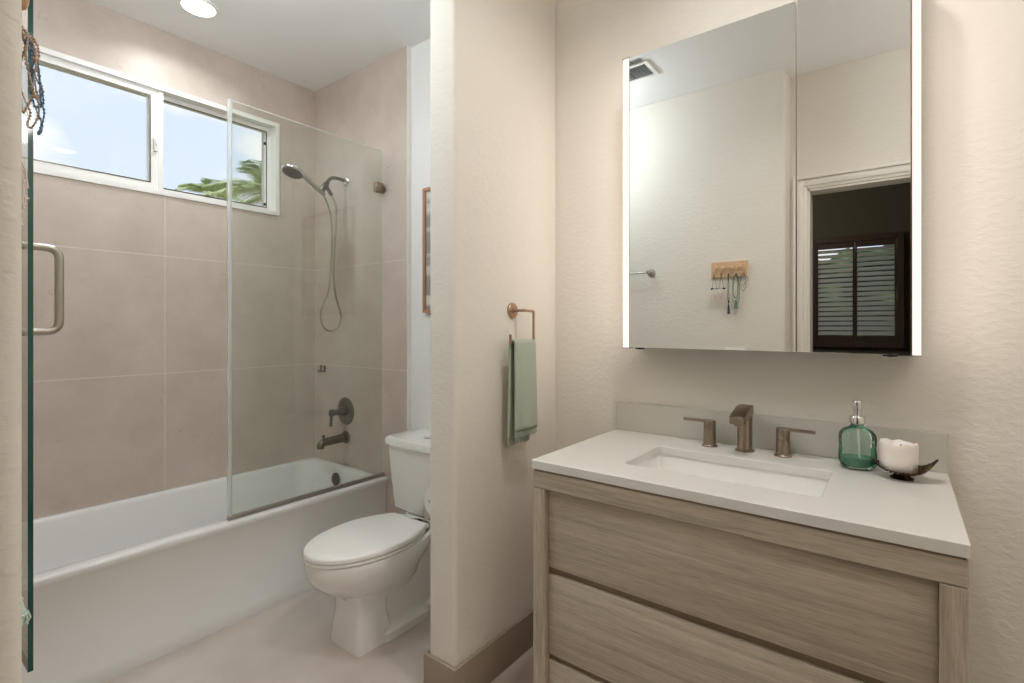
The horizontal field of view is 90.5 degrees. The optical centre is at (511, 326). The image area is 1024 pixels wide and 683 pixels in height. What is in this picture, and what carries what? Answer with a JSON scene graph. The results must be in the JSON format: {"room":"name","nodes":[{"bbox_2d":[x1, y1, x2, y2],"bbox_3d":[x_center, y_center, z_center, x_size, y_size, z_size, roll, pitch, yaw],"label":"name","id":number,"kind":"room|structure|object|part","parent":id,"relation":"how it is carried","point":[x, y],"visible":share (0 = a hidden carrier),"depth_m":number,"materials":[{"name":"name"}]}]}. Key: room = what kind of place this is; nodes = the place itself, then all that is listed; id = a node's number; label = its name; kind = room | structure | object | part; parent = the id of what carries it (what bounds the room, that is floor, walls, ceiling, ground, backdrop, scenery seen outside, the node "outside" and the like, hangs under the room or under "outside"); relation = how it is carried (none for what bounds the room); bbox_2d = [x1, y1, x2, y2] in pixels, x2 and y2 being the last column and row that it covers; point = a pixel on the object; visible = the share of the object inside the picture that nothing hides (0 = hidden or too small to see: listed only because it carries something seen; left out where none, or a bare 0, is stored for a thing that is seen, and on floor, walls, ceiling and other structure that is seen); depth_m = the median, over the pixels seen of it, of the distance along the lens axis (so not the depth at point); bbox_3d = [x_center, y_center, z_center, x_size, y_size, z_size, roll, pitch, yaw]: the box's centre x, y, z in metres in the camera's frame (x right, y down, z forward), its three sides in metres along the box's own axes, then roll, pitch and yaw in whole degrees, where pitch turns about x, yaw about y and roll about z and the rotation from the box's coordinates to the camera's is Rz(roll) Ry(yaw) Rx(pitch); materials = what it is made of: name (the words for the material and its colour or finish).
{"room":"bathroom","nodes":[
{"label":"bathroom","id":0,"kind":"room"},
{"bbox_2d":[0,0,21,682],"bbox_3d":[-1.518,-0.119,1.089,2.665,2.785,0.282,0,0,37],"label":"wall","id":1,"kind":"structure","parent":0,"point":[10,10],"depth_m":0.39,"materials":[{"name":"white paint"}]},
{"bbox_2d":[22,0,29,28],"bbox_3d":[-0.607,-0.353,0.594,0.209,0.097,0.039,0,0,37],"label":"peg rack","id":2,"kind":"object","parent":1,"relation":"attached to","point":[25,3],"visible":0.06,"depth_m":0.56,"materials":[{"name":"brown wood"}]},
{"bbox_2d":[22,160,29,224],"bbox_3d":[-0.644,-0.225,0.645,0.087,0.188,0.045,0,0,37],"label":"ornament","id":3,"kind":"object","parent":2,"relation":"hanging from","point":[24,171],"visible":0.06,"depth_m":0.65,"materials":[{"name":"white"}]},
{"bbox_3d":[-0.547,-0.363,0.557,0.025,0.025,0.024,0,0,37],"label":"knob","id":4,"kind":"part","parent":2,"relation":"part of","materials":[{"name":"brown wood"}]},
{"bbox_2d":[22,29,44,128],"bbox_3d":[-0.530,-0.269,0.553,0.069,0.106,0.028,0,0,37],"label":"necklace","id":5,"kind":"object","parent":2,"relation":"hanging from","point":[33,40],"visible":0.77,"depth_m":0.55,"materials":[{"name":"beige"}]},
{"bbox_2d":[24,32,45,134],"bbox_3d":[-0.524,-0.265,0.557,0.036,0.110,0.016,0,0,37],"label":"necklace","id":6,"kind":"object","parent":2,"relation":"hanging from","point":[40,90],"visible":0.87,"depth_m":0.55,"materials":[{"name":"blue"}]},
{"bbox_3d":[-0.821,0.214,0.769,0.040,0.040,0.058,0,0,37],"label":"towel hook","id":7,"kind":"object","parent":1,"relation":"attached to","visible":0},
{"bbox_2d":[22,597,31,625],"bbox_3d":[-0.807,0.336,0.786,0.227,0.249,0.086,0,0,37],"label":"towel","id":8,"kind":"object","parent":7,"relation":"hanging from","point":[26,616],"visible":0.11,"depth_m":0.77,"materials":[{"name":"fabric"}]},
{"bbox_2d":[22,0,314,520],"bbox_3d":[-1.877,-0.119,2.643,0.205,2.785,1.789,0,0,37],"label":"wall","id":9,"kind":"structure","parent":0,"point":[132,393],"depth_m":2.58,"materials":[{"name":"tile"}]},
{"bbox_2d":[22,41,279,215],"bbox_3d":[-1.821,-0.948,2.610,0.115,0.557,1.237,0,0,37],"label":"window","id":10,"kind":"structure","parent":9,"relation":"in","point":[156,95],"depth_m":2.58,"materials":[{"name":"white plastic"}]},
{"bbox_3d":[-1.992,-0.948,2.361,0.025,0.509,0.586,0,0,37],"label":"sliding sash","id":11,"kind":"part","parent":10,"relation":"part of","materials":[{"name":"white plastic"}]},
{"bbox_3d":[-1.675,-0.948,2.848,0.025,0.509,0.633,0,0,37],"label":"fixed sash","id":12,"kind":"part","parent":10,"relation":"part of","materials":[{"name":"white plastic"}]},
{"bbox_2d":[87,0,429,91],"bbox_3d":[-0.211,-1.586,1.327,4.450,0.150,2.250,0,0,37],"label":"ceiling","id":13,"kind":"structure","parent":0,"point":[312,45],"depth_m":2.59,"materials":[{"name":"white paint"}]},
{"bbox_2d":[177,0,218,17],"bbox_3d":[-1.479,-1.506,2.394,0.168,0.010,0.168,0,0,37],"label":"recessed light","id":14,"kind":"object","parent":13,"relation":"in","point":[200,8],"visible":1,"depth_m":2.40,"materials":[{"name":"white plastic"}]},
{"bbox_2d":[104,588,532,682],"bbox_3d":[-0.211,1.324,1.327,4.450,0.100,2.250,0,0,37],"label":"floor","id":15,"kind":"structure","parent":0,"point":[289,641],"depth_m":1.95,"materials":[{"name":"beige tile"}]},
{"bbox_2d":[22,457,387,682],"bbox_3d":[-1.469,1.055,2.403,0.732,0.437,1.615,0,0,37],"label":"bathtub","id":16,"kind":"object","parent":15,"relation":"on","point":[121,586],"visible":0.81,"depth_m":2.17,"materials":[{"name":"white ceramic"}]},
{"bbox_2d":[226,100,384,520],"bbox_3d":[-0.969,-0.071,2.511,0.030,1.814,0.836,0,0,37],"label":"screen","id":17,"kind":"object","parent":16,"relation":"on","point":[378,187],"visible":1,"depth_m":2.45,"materials":[{"name":"clear glass"}]},
{"bbox_2d":[303,428,429,656],"bbox_3d":[-0.552,0.903,2.233,0.462,0.742,0.803,0,0,37],"label":"toilet","id":18,"kind":"object","parent":15,"relation":"on","point":[376,568],"visible":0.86,"depth_m":2.06,"materials":[{"name":"white ceramic"}]},
{"bbox_3d":[-0.609,0.865,2.082,0.360,0.024,0.494,0,0,37],"label":"lid","id":19,"kind":"part","parent":18,"relation":"part of","materials":[{"name":"white plastic"}]},
{"bbox_3d":[-0.386,0.559,2.450,0.462,0.041,0.256,0,0,37],"label":"tank lid","id":20,"kind":"part","parent":18,"relation":"part of","materials":[{"name":"white ceramic"}]},
{"bbox_3d":[-0.382,0.738,2.456,0.444,0.318,0.242,0,0,37],"label":"tank","id":21,"kind":"part","parent":18,"relation":"part of","materials":[{"name":"white ceramic"}]},
{"bbox_2d":[533,469,968,682],"bbox_3d":[0.634,0.851,1.472,0.985,0.844,0.589,0,0,37],"label":"vanity cabinet","id":22,"kind":"object","parent":15,"relation":"on","point":[630,585],"visible":0.84,"depth_m":1.22,"materials":[{"name":"brown wood"}]},
{"bbox_3d":[0.099,0.881,1.549,0.042,0.785,0.060,0,0,37],"label":"post","id":23,"kind":"part","parent":22,"relation":"part of","materials":[{"name":"brown wood"}]},
{"bbox_3d":[0.472,1.118,1.261,0.901,0.232,0.020,0,0,37],"label":"drawer","id":24,"kind":"part","parent":22,"relation":"part of","materials":[{"name":"brown wood"}]},
{"bbox_3d":[0.472,0.864,1.261,0.901,0.240,0.020,0,0,37],"label":"drawer","id":25,"kind":"part","parent":22,"relation":"part of","materials":[{"name":"brown wood"}]},
{"bbox_3d":[0.464,0.461,1.250,0.985,0.052,0.030,0,0,37],"label":"rail","id":26,"kind":"part","parent":22,"relation":"part of","materials":[{"name":"brown wood"}]},
{"bbox_2d":[532,401,970,558],"bbox_3d":[0.633,0.421,1.471,0.991,0.252,0.595,0,0,37],"label":"countertop","id":27,"kind":"structure","parent":22,"relation":"on","point":[651,448],"depth_m":1.44,"materials":[{"name":"white stone"}]},
{"bbox_2d":[636,454,828,496],"bbox_3d":[0.611,0.489,1.452,0.557,0.117,0.332,0,0,37],"label":"sink basin","id":28,"kind":"object","parent":27,"relation":"in","point":[806,483],"depth_m":1.55,"materials":[{"name":"white ceramic"}]},
{"bbox_2d":[683,404,815,457],"bbox_3d":[0.734,0.330,1.618,0.398,0.148,0.133,0,0,37],"label":"faucet","id":29,"kind":"object","parent":27,"relation":"on","point":[741,416],"visible":1,"depth_m":1.62,"materials":[{"name":"brown metal"}]},
{"bbox_3d":[0.633,0.321,1.742,0.088,0.010,0.017,0,0,37],"label":"lever","id":30,"kind":"part","parent":29,"relation":"part of","materials":[{"name":"brown metal"}]},
{"bbox_3d":[0.668,0.360,1.715,0.051,0.088,0.051,0,0,37],"label":"handle","id":31,"kind":"part","parent":29,"relation":"part of","materials":[{"name":"brown metal"}]},
{"bbox_3d":[0.732,0.283,1.615,0.045,0.054,0.126,0,0,37],"label":"spout","id":32,"kind":"part","parent":29,"relation":"part of","materials":[{"name":"brown metal"}]},
{"bbox_3d":[0.845,0.360,1.580,0.051,0.088,0.051,0,0,37],"label":"handle","id":33,"kind":"part","parent":29,"relation":"part of","materials":[{"name":"brown metal"}]},
{"bbox_3d":[0.880,0.321,1.554,0.088,0.010,0.017,0,0,37],"label":"lever","id":34,"kind":"part","parent":29,"relation":"part of","materials":[{"name":"brown metal"}]},
{"bbox_2d":[838,400,876,470],"bbox_3d":[0.982,0.307,1.442,0.090,0.192,0.072,0,0,17],"label":"soap dispenser","id":35,"kind":"object","parent":27,"relation":"on","point":[858,461],"visible":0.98,"depth_m":1.43,"materials":[{"name":"green glass"}]},
{"bbox_2d":[838,423,876,470],"bbox_3d":[0.982,0.337,1.442,0.090,0.131,0.072,0,0,19],"label":"bottle","id":36,"kind":"object","parent":35,"relation":"attached to","point":[858,461],"depth_m":1.44,"materials":[{"name":"green glass"}]},
{"bbox_2d":[870,457,938,480],"bbox_3d":[1.039,0.373,1.346,0.123,0.061,0.113,0,0,-5],"label":"dish","id":37,"kind":"object","parent":27,"relation":"on","point":[923,469],"visible":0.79,"depth_m":1.33,"materials":[{"name":"brown metal"}]},
{"bbox_2d":[879,438,918,473],"bbox_3d":[1.030,0.346,1.352,0.084,0.079,0.084,0,0,37],"label":"candle","id":38,"kind":"object","parent":37,"relation":"on","point":[901,456],"visible":0.98,"depth_m":1.32,"materials":[{"name":"white wax"}]},
{"bbox_3d":[0.847,0.881,0.975,0.042,0.785,0.060,0,0,37],"label":"post","id":39,"kind":"part","parent":22,"relation":"part of","materials":[{"name":"brown wood"}]},
{"bbox_2d":[430,0,554,667],"bbox_3d":[-0.048,-0.119,1.973,0.127,2.785,0.629,0,0,37],"label":"wall partition","id":40,"kind":"structure","parent":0,"point":[492,62],"depth_m":1.81,"materials":[{"name":"white paint"}]},
{"bbox_2d":[424,609,532,682],"bbox_3d":[-0.052,1.204,1.968,0.153,0.140,0.642,0,0,37],"label":"baseboard","id":41,"kind":"structure","parent":40,"relation":"attached to","point":[486,664],"depth_m":1.80,"materials":[{"name":"beige"}]},
{"bbox_2d":[507,303,534,344],"bbox_3d":[0.016,-0.010,1.897,0.067,0.158,0.155,0,0,37],"label":"towel ring","id":42,"kind":"object","parent":40,"relation":"attached to","point":[512,310],"visible":0.84,"depth_m":1.92,"materials":[{"name":"beige metal"}]},
{"bbox_3d":[0.005,-0.059,1.928,0.012,0.060,0.060,0,0,37],"label":"wall plate","id":43,"kind":"part","parent":42,"relation":"part of","materials":[{"name":"beige metal"}]},
{"bbox_2d":[507,339,536,446],"bbox_3d":[0.039,0.243,1.877,0.052,0.390,0.137,0,0,37],"label":"hand towel","id":44,"kind":"object","parent":42,"relation":"hanging from","point":[522,381],"visible":1,"depth_m":1.85,"materials":[{"name":"green fabric"}]},
{"bbox_3d":[-0.223,0.642,1.907,0.071,0.044,0.179,0,0,37],"label":"toilet paper holder","id":45,"kind":"object","parent":40,"relation":"attached to","visible":0},
{"bbox_2d":[424,488,429,520],"bbox_3d":[-0.257,0.663,1.913,0.114,0.137,0.100,0,0,37],"label":"toilet paper","id":46,"kind":"object","parent":45,"relation":"hanging from","point":[427,493],"visible":0.09,"depth_m":1.90,"materials":[{"name":"white paper"}]},
{"bbox_2d":[315,0,1023,682],"bbox_3d":[0.404,-0.119,2.130,4.450,2.785,0.228,0,0,37],"label":"wall","id":47,"kind":"structure","parent":0,"point":[966,383],"depth_m":1.84,"materials":[{"name":"white paint"}]},
{"bbox_2d":[317,431,349,449],"bbox_3d":[-1.060,0.669,2.989,0.076,0.078,0.192,0,0,37],"label":"tub spout","id":48,"kind":"object","parent":47,"relation":"attached to","point":[344,437],"visible":1,"depth_m":2.98,"materials":[{"name":"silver metal"}]},
{"bbox_2d":[320,176,348,191],"bbox_3d":[-1.056,-0.839,2.994,0.060,0.135,0.178,0,0,37],"label":"shower arm","id":49,"kind":"object","parent":47,"relation":"attached to","point":[345,180],"visible":0.97,"depth_m":2.98,"materials":[{"name":"silver metal"}]},
{"bbox_2d":[281,163,341,331],"bbox_3d":[-1.125,-0.425,2.884,0.123,0.920,0.374,0,0,37],"label":"shower","id":50,"kind":"object","parent":49,"relation":"hanging from","point":[290,170],"visible":1,"depth_m":2.96,"materials":[{"name":"silver metal"}]},
{"bbox_3d":[-1.130,-0.803,2.879,0.026,0.105,0.154,0,0,37],"label":"handle","id":51,"kind":"part","parent":50,"relation":"part of","materials":[{"name":"silver metal"}]},
{"bbox_3d":[-1.051,-0.845,3.002,0.021,0.089,0.159,0,0,37],"label":"arm","id":52,"kind":"part","parent":49,"relation":"part of","materials":[{"name":"silver metal"}]},
{"bbox_2d":[328,397,353,426],"bbox_3d":[-1.037,0.512,3.020,0.166,0.166,0.112,0,0,37],"label":"shower valve","id":53,"kind":"object","parent":47,"relation":"attached to","point":[345,410],"visible":1,"depth_m":3.03,"materials":[{"name":"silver metal"}]},
{"bbox_3d":[-1.063,0.548,2.986,0.022,0.082,0.026,0,0,37],"label":"lever","id":54,"kind":"part","parent":53,"relation":"part of","materials":[{"name":"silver metal"}]},
{"bbox_2d":[407,45,410,512],"bbox_3d":[-0.555,-0.119,2.738,0.003,2.785,0.029,0,0,37],"label":"trim","id":55,"kind":"structure","parent":47,"relation":"attached to","point":[408,47],"depth_m":2.73,"materials":[{"name":"white plastic"}]},
{"bbox_2d":[422,187,429,312],"bbox_3d":[-0.244,-0.396,2.499,0.548,0.650,0.029,0,0,37],"label":"picture frame","id":56,"kind":"object","parent":47,"relation":"attached to","point":[425,191],"visible":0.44,"depth_m":2.65,"materials":[{"name":"brown wood"}]},
{"bbox_2d":[426,191,429,308],"bbox_3d":[-0.243,-0.396,2.500,0.514,0.616,0.006,0,0,37],"label":"print","id":57,"kind":"object","parent":56,"relation":"attached to","point":[427,192],"depth_m":2.64},
{"bbox_2d":[622,0,920,356],"bbox_3d":[0.779,-0.441,1.639,0.842,1.048,0.151,0,0,37],"label":"upper cabinet","id":58,"kind":"object","parent":47,"relation":"attached to","point":[772,158],"visible":1,"depth_m":1.52,"materials":[{"name":"silver metal"}]},
{"bbox_3d":[0.631,-0.443,1.661,0.526,1.038,0.005,0,0,37],"label":"mirror door","id":59,"kind":"part","parent":58,"relation":"part of","materials":[{"name":"silver metal"}]},
{"bbox_3d":[0.947,-0.443,1.419,0.265,1.038,0.005,0,0,37],"label":"mirror door","id":60,"kind":"part","parent":58,"relation":"part of","materials":[{"name":"silver metal"}]},
{"bbox_3d":[1.054,-0.443,1.338,0.003,1.040,0.006,0,0,37],"label":"edge trim","id":61,"kind":"part","parent":58,"relation":"part of","materials":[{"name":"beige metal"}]},
{"bbox_2d":[616,401,947,472],"bbox_3d":[0.808,0.349,1.700,0.991,0.109,0.020,0,0,37],"label":"backsplash","id":62,"kind":"structure","parent":47,"relation":"attached to","point":[665,420],"depth_m":1.64,"materials":[{"name":"grey stone"}]},
{"bbox_3d":[-1.982,-0.119,1.700,0.775,2.785,0.123,0,0,37],"label":"wall","id":63,"kind":"structure","parent":0,"visible":0},
{"bbox_2d":[22,0,63,671],"bbox_3d":[-1.414,-0.075,1.410,0.646,1.807,0.103,0,0,32],"label":"shower door","id":64,"kind":"structure","parent":63,"relation":"attached to","point":[58,255],"depth_m":1.22,"materials":[{"name":"clear glass"}]},
{"bbox_3d":[-1.406,-0.075,1.409,0.633,1.807,0.010,0,0,37],"label":"glass pane","id":65,"kind":"part","parent":64,"relation":"part of","materials":[{"name":"teal"}]},
{"bbox_3d":[-1.183,-0.092,1.264,0.020,0.232,0.102,0,0,37],"label":"door handle","id":66,"kind":"part","parent":64,"relation":"part of","materials":[{"name":"silver metal"}]},
{"label":"outside","id":67,"kind":"structure","parent":0,"visible":0},
{"bbox_3d":[-5.028,1.524,16.454,52.000,0.100,60.000,0,0,37],"label":"ground","id":68,"kind":"structure","parent":67,"visible":0},
{"bbox_2d":[175,177,243,202],"bbox_3d":[-6.426,-0.782,10.713,1.325,4.526,1.471,0,0,-40],"label":"palm tree","id":69,"kind":"object","parent":68,"relation":"on","point":[196,187],"visible":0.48,"depth_m":10.46,"materials":[{"name":"green plant"}]},
{"bbox_2d":[202,159,261,204],"bbox_3d":[-4.636,-0.785,9.780,2.126,4.538,2.110,0,0,17],"label":"palm tree","id":70,"kind":"object","parent":68,"relation":"on","point":[255,185],"visible":0.28,"depth_m":9.43,"materials":[{"name":"green plant"}]}
]}

